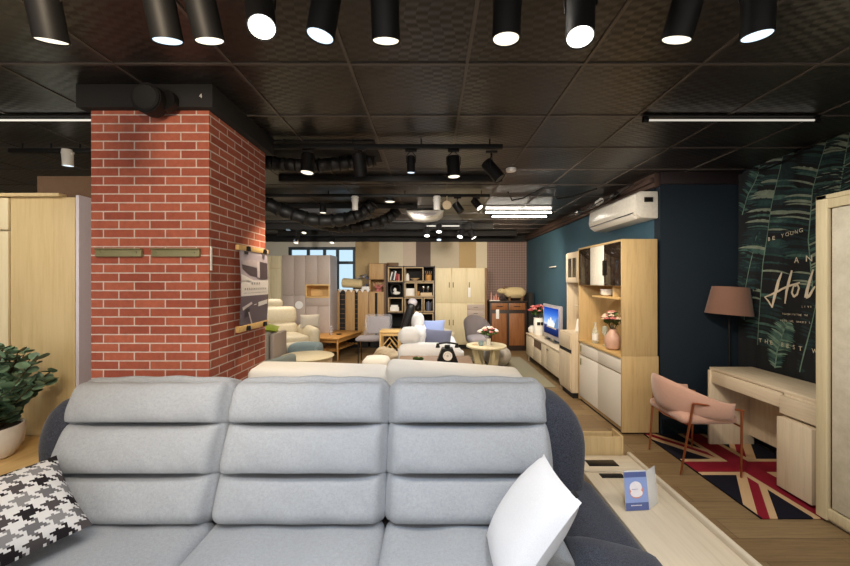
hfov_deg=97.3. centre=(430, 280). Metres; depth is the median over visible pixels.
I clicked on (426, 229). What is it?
track spotlight
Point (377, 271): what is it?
tall cabinet
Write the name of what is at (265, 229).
track rail
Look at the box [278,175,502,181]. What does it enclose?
ceiling beam
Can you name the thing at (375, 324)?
chair
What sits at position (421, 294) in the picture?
storage box
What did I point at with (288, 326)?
cushion
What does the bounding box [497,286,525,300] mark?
animal figurine
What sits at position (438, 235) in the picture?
track spotlight
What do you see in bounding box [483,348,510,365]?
pouf
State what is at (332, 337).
coffee table
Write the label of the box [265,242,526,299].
wall
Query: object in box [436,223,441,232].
track spotlight
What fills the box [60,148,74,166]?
track spotlight
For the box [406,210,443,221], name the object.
ceiling lamp
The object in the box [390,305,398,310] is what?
radio
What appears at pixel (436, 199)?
track spotlight
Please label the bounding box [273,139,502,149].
track rail
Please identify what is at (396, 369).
cushion
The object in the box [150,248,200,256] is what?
wall bracket
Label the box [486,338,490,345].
vase
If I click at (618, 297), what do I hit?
shelf
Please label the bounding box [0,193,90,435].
wardrobe
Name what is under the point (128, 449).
cushion
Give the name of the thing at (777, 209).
wall mural
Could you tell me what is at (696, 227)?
wall
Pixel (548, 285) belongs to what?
wall
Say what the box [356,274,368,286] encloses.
wreath
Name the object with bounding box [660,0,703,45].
track spotlight
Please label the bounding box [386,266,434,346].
bookcase
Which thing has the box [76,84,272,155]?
trim
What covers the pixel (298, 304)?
paper notice
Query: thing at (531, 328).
jar
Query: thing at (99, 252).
wall bracket
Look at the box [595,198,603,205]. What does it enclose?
security camera
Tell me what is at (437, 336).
cushion
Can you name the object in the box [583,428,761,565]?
table
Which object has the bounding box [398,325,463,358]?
sofa
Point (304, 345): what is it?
ottoman
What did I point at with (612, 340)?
vase
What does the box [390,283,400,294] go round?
ring ornament
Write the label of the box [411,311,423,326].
cushion
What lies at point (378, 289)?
dried arrangement
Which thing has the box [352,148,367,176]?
track spotlight
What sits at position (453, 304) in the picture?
wardrobe
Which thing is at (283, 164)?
air duct
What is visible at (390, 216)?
air duct
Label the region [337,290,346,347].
cabinet
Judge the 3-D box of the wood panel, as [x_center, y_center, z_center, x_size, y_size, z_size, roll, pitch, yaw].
[-0.940,0.560,9.172,0.290,2.020,0.045,0,0,0]
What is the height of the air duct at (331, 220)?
0.452 m
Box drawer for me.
[306,298,328,305]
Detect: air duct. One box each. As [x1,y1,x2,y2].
[265,156,376,172]
[265,197,377,227]
[299,209,401,232]
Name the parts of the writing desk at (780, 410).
panel, drawer, panel, door, drawer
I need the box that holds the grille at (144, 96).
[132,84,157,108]
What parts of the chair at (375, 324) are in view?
seat, backrest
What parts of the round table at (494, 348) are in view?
leg, leg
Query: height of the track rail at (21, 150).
0.076 m
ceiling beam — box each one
[265,223,493,228]
[277,231,516,235]
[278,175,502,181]
[284,204,416,208]
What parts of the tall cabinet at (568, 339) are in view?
drawer, door, door, glass pane, frame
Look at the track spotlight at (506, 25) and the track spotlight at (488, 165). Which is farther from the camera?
the track spotlight at (488, 165)
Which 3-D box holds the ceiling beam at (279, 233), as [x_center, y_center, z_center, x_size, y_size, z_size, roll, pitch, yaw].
[-0.750,-1.054,8.300,5.300,0.108,0.060,0,0,0]
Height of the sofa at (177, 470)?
1.096 m
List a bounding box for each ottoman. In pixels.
[288,341,322,352]
[362,355,389,365]
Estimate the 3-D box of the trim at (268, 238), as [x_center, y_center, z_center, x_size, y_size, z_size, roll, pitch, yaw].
[-1.824,-1.035,9.140,8.352,0.150,0.120,0,0,0]
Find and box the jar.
[528,325,533,333]
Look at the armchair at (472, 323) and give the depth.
7.47 m
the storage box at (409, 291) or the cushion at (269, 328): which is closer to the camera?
the cushion at (269, 328)
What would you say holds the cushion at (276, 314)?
on the recliner sofa at (285, 317)
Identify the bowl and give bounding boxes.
[600,293,612,295]
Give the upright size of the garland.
0.077 m
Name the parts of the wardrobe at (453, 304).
door, door, door, door, drawer, drawer, door, panel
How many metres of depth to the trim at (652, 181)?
5.03 m
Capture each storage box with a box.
[406,288,414,295]
[420,293,431,295]
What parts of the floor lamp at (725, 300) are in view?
lamp shade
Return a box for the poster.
[235,245,267,332]
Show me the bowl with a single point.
(603, 294)
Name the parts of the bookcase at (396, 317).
cube frame, cube frame, cube frame, cube frame, cube frame, cube frame, cube frame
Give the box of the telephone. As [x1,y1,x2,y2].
[436,342,458,362]
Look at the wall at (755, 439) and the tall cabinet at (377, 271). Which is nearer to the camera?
the wall at (755, 439)
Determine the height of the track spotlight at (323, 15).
0.259 m
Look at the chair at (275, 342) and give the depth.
5.52 m
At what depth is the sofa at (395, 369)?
2.25 m
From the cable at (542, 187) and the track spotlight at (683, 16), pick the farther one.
the cable at (542, 187)
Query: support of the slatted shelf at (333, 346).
attached to the coffee table at (332, 337)
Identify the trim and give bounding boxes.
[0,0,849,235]
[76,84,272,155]
[265,235,527,241]
[272,140,381,161]
[524,173,659,240]
[660,172,742,184]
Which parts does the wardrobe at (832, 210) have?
door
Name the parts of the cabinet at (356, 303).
door, door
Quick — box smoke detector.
[506,167,515,172]
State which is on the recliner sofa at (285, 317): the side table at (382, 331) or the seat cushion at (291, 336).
the seat cushion at (291, 336)
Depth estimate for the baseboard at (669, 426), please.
3.82 m
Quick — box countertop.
[578,339,620,357]
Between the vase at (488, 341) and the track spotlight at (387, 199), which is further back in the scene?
the vase at (488, 341)
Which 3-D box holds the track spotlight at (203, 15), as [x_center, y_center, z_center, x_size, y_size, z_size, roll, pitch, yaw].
[-0.718,-0.894,1.174,0.107,0.281,0.137,0,0,0]
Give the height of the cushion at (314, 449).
0.633 m
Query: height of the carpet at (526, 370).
0.009 m
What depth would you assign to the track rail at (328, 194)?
4.58 m
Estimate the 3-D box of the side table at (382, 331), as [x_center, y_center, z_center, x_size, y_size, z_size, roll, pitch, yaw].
[-0.745,1.235,6.900,0.370,0.670,0.360,0,0,0]
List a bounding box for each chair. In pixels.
[265,330,286,360]
[356,316,389,363]
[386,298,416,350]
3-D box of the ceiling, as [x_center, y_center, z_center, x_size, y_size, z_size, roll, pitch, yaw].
[-1.350,-1.140,3.550,9.300,0.060,11.500,0,0,0]
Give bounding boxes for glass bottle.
[592,333,598,340]
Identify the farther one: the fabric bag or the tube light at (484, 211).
the fabric bag
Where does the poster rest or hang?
attached to the wall column at (176, 179)
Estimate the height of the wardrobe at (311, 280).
2.135 m
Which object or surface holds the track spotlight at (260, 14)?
hanging from the track rail
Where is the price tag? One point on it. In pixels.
(497, 310)
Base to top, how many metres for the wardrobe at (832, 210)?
2.130 m
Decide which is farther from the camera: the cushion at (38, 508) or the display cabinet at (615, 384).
the display cabinet at (615, 384)
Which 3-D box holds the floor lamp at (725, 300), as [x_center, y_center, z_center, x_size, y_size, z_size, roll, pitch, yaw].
[2.936,0.809,3.690,0.389,1.519,0.390,0,0,0]
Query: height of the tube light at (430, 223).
0.088 m
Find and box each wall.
[37,176,90,197]
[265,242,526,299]
[267,256,281,299]
[527,189,653,329]
[654,184,738,433]
[743,148,812,451]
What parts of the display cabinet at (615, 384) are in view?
glass door, door, drawer, door, handle, drawer, door, glass door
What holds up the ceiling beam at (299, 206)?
attached to the ceiling
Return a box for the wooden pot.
[425,271,431,280]
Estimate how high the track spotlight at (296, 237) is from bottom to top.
0.281 m
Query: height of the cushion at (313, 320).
0.244 m
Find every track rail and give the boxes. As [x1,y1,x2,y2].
[8,143,90,153]
[265,191,489,196]
[265,218,467,222]
[265,229,435,229]
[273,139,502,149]
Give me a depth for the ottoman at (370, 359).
5.06 m
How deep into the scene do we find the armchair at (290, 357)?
4.79 m
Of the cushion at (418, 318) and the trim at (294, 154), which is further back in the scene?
the cushion at (418, 318)
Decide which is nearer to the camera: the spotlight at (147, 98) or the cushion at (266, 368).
the spotlight at (147, 98)
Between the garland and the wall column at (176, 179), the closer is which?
the wall column at (176, 179)
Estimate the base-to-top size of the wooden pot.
0.221 m
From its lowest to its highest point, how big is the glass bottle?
0.258 m
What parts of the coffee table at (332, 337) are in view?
leg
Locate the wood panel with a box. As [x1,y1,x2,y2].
[387,263,398,265]
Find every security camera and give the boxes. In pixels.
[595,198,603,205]
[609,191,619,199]
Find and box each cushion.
[0,455,92,565]
[6,521,213,565]
[51,375,241,523]
[180,521,384,565]
[212,375,390,524]
[248,361,386,379]
[265,324,279,331]
[267,306,296,322]
[268,322,297,331]
[287,332,308,342]
[300,314,319,327]
[378,521,574,565]
[385,359,521,385]
[385,375,552,523]
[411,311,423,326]
[424,320,444,329]
[425,329,451,343]
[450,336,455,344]
[486,455,580,565]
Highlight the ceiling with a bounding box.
[0,0,849,234]
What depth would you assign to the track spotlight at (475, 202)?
4.60 m
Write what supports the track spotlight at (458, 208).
hanging from the track rail at (328, 194)
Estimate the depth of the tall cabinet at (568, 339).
5.20 m
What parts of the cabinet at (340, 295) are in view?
door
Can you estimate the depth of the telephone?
4.84 m
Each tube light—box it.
[0,115,90,120]
[425,223,460,226]
[483,210,553,212]
[490,215,548,217]
[642,115,821,122]
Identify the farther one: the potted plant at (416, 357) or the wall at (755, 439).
the potted plant at (416, 357)
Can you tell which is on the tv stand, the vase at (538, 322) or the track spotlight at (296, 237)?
the vase at (538, 322)
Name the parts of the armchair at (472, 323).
backrest, seat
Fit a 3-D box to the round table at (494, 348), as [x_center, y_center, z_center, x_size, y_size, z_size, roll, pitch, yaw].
[0.955,1.329,6.450,0.690,0.460,0.690,0,0,0]
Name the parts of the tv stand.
drawer, drawer, drawer, drawer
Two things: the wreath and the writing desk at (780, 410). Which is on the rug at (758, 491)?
the writing desk at (780, 410)
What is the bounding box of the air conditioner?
[589,191,657,231]
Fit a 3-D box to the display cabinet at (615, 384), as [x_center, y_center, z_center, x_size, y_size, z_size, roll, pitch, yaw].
[2.128,0.570,4.385,0.393,2.000,1.130,0,0,0]
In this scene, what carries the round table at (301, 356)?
on the floor
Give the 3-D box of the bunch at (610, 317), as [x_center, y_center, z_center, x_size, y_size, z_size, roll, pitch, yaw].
[2.030,0.454,4.176,0.260,0.255,0.269,0,0,-44]
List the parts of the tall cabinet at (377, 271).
door, door, door, panel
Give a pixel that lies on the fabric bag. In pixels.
(392, 353)
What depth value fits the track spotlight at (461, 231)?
6.61 m
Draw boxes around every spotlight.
[23,0,70,45]
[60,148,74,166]
[131,82,178,117]
[142,0,183,46]
[184,0,224,46]
[244,0,276,40]
[293,230,299,243]
[300,150,314,175]
[306,0,340,45]
[319,202,326,213]
[329,232,334,243]
[351,196,358,209]
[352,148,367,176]
[368,0,400,46]
[385,197,395,202]
[405,149,416,173]
[424,223,429,236]
[433,195,440,209]
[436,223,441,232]
[436,233,441,240]
[446,150,460,178]
[452,197,463,213]
[457,223,464,238]
[467,222,476,239]
[471,197,482,210]
[482,150,504,182]
[492,0,521,47]
[564,0,597,49]
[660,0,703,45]
[738,0,776,43]
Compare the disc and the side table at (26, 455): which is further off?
the disc
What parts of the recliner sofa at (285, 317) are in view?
arm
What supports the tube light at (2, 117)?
attached to the ceiling
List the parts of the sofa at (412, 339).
backrest, arm, arm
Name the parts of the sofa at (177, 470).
arm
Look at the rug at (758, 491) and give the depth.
3.04 m
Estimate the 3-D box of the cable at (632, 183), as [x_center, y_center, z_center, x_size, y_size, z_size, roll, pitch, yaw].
[2.138,-1.000,5.126,0.080,0.075,2.353,0,0,1]
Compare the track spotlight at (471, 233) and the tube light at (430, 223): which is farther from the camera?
the tube light at (430, 223)
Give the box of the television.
[543,303,562,343]
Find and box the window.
[288,247,354,289]
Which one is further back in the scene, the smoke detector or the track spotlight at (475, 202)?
the track spotlight at (475, 202)
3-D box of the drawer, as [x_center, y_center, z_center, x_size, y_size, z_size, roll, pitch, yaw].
[-2.456,0.455,8.109,0.518,0.170,0.018,0,0,0]
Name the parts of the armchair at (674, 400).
leg, leg, leg, backrest, seat, seat rail, arm rail, leg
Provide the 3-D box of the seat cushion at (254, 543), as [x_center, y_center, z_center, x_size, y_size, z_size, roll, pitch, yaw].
[-0.575,1.142,1.280,0.764,0.250,0.800,0,0,0]
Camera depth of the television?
6.24 m
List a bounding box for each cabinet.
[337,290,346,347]
[345,290,369,347]
[369,263,387,347]
[559,251,577,397]
[578,239,658,433]
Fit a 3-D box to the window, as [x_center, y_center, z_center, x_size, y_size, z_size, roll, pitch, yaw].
[-2.680,-0.230,9.230,1.640,1.210,0.100,0,0,0]
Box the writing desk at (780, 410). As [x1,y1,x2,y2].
[708,367,815,504]
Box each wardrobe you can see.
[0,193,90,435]
[282,255,336,351]
[435,268,486,348]
[816,190,849,532]
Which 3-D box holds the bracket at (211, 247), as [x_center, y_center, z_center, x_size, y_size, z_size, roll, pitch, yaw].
[-1.270,-0.130,2.164,0.009,0.140,0.016,0,0,0]
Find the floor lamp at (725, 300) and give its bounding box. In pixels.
[704,286,754,366]
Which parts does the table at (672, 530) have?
panel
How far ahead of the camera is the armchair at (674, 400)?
3.02 m
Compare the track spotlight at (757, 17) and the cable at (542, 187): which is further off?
the cable at (542, 187)
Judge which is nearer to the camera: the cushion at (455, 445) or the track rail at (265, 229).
the cushion at (455, 445)
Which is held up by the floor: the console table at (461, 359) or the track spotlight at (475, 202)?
the console table at (461, 359)
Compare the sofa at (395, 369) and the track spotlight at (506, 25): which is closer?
the track spotlight at (506, 25)
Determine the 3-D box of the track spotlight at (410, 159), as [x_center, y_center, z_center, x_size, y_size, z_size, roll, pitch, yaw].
[-0.158,-0.943,2.948,0.090,0.183,0.067,0,0,0]
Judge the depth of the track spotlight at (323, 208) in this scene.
4.88 m
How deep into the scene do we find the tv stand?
6.27 m
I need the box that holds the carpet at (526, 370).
[470,357,555,387]
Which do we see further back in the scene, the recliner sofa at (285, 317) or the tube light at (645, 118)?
the recliner sofa at (285, 317)
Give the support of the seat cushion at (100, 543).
on the sofa at (177, 470)
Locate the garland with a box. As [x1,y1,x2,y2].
[338,289,369,291]
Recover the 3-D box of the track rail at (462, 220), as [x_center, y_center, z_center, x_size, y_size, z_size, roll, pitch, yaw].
[-1.375,-1.072,6.600,4.050,0.076,0.036,0,0,0]
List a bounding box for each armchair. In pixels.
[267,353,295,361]
[463,315,489,362]
[648,373,744,477]
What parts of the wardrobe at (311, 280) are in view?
door, door, door, door, door, door, door, door, panel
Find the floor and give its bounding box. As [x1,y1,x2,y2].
[332,346,849,565]
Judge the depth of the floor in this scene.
2.52 m
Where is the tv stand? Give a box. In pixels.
[526,333,561,386]
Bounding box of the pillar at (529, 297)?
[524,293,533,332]
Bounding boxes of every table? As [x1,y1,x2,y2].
[0,436,39,474]
[282,350,333,362]
[320,330,362,360]
[399,356,472,363]
[466,342,506,365]
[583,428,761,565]
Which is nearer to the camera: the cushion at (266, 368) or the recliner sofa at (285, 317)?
the cushion at (266, 368)
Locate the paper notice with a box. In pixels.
[295,301,302,308]
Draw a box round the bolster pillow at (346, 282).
[341,278,362,287]
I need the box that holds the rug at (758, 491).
[644,434,823,518]
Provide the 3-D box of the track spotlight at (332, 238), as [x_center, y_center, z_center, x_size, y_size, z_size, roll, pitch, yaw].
[-2.012,-0.893,7.626,0.122,0.281,0.148,0,0,0]
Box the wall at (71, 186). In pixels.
[37,176,90,197]
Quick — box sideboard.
[487,300,527,350]
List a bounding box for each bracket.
[93,248,143,256]
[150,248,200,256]
[210,246,212,270]
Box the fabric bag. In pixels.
[373,346,397,359]
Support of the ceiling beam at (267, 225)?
attached to the ceiling
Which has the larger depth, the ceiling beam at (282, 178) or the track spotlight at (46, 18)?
the ceiling beam at (282, 178)
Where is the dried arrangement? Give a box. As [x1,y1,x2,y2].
[374,283,382,291]
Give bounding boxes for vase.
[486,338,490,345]
[534,317,542,335]
[604,328,620,349]
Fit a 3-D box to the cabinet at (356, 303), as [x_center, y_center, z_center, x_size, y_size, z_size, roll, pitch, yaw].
[-1.731,0.890,8.936,0.552,1.360,0.408,0,0,0]
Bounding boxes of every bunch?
[477,326,498,338]
[527,304,542,317]
[601,310,620,328]
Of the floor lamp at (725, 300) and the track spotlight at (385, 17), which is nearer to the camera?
the track spotlight at (385, 17)
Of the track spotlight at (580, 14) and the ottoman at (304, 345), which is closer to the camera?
the track spotlight at (580, 14)
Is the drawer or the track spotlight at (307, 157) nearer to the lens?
the track spotlight at (307, 157)
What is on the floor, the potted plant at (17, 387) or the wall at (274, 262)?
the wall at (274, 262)
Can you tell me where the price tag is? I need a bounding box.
[496,309,498,318]
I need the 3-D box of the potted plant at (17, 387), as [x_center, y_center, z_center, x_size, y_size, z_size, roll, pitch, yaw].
[-2.329,0.624,1.965,0.576,0.628,0.505,0,0,-31]
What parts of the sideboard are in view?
drawer, door, door, drawer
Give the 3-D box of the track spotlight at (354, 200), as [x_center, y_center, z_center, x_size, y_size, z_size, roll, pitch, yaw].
[-0.935,-0.958,4.595,0.083,0.174,0.083,0,0,45]
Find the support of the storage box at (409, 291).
in the bookcase at (396, 317)
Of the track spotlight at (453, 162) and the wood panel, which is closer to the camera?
the track spotlight at (453, 162)
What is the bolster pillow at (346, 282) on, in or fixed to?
on the cabinet at (356, 303)
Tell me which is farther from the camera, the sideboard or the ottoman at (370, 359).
the sideboard
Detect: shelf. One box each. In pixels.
[323,342,357,351]
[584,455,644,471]
[592,295,620,299]
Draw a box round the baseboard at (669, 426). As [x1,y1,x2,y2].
[662,419,707,433]
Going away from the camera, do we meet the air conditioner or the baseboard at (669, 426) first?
the baseboard at (669, 426)
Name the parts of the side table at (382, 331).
leg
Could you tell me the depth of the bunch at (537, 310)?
7.05 m
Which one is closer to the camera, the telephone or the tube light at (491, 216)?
the telephone
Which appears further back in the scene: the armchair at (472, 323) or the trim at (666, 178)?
the armchair at (472, 323)
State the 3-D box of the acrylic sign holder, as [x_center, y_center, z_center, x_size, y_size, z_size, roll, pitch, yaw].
[1.001,0.980,1.764,0.200,0.177,0.049,0,0,-17]
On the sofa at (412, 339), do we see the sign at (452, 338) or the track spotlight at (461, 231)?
the sign at (452, 338)
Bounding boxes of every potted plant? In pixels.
[0,343,59,458]
[413,356,423,359]
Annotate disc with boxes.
[443,201,450,209]
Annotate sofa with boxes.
[6,375,662,565]
[248,359,521,385]
[267,299,319,352]
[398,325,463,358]
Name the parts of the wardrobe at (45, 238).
door, door, panel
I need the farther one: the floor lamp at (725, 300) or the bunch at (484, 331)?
the bunch at (484, 331)
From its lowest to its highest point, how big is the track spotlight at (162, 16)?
0.280 m
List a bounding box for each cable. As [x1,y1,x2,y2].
[508,187,596,200]
[561,183,633,222]
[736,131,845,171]
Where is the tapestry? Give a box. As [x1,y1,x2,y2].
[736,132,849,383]
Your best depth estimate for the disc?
4.55 m
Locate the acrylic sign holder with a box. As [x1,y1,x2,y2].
[624,471,648,510]
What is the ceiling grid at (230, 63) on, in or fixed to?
attached to the ceiling
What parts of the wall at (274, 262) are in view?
door, door, door, door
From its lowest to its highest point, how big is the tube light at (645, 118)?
0.046 m
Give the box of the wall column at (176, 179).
[91,111,264,380]

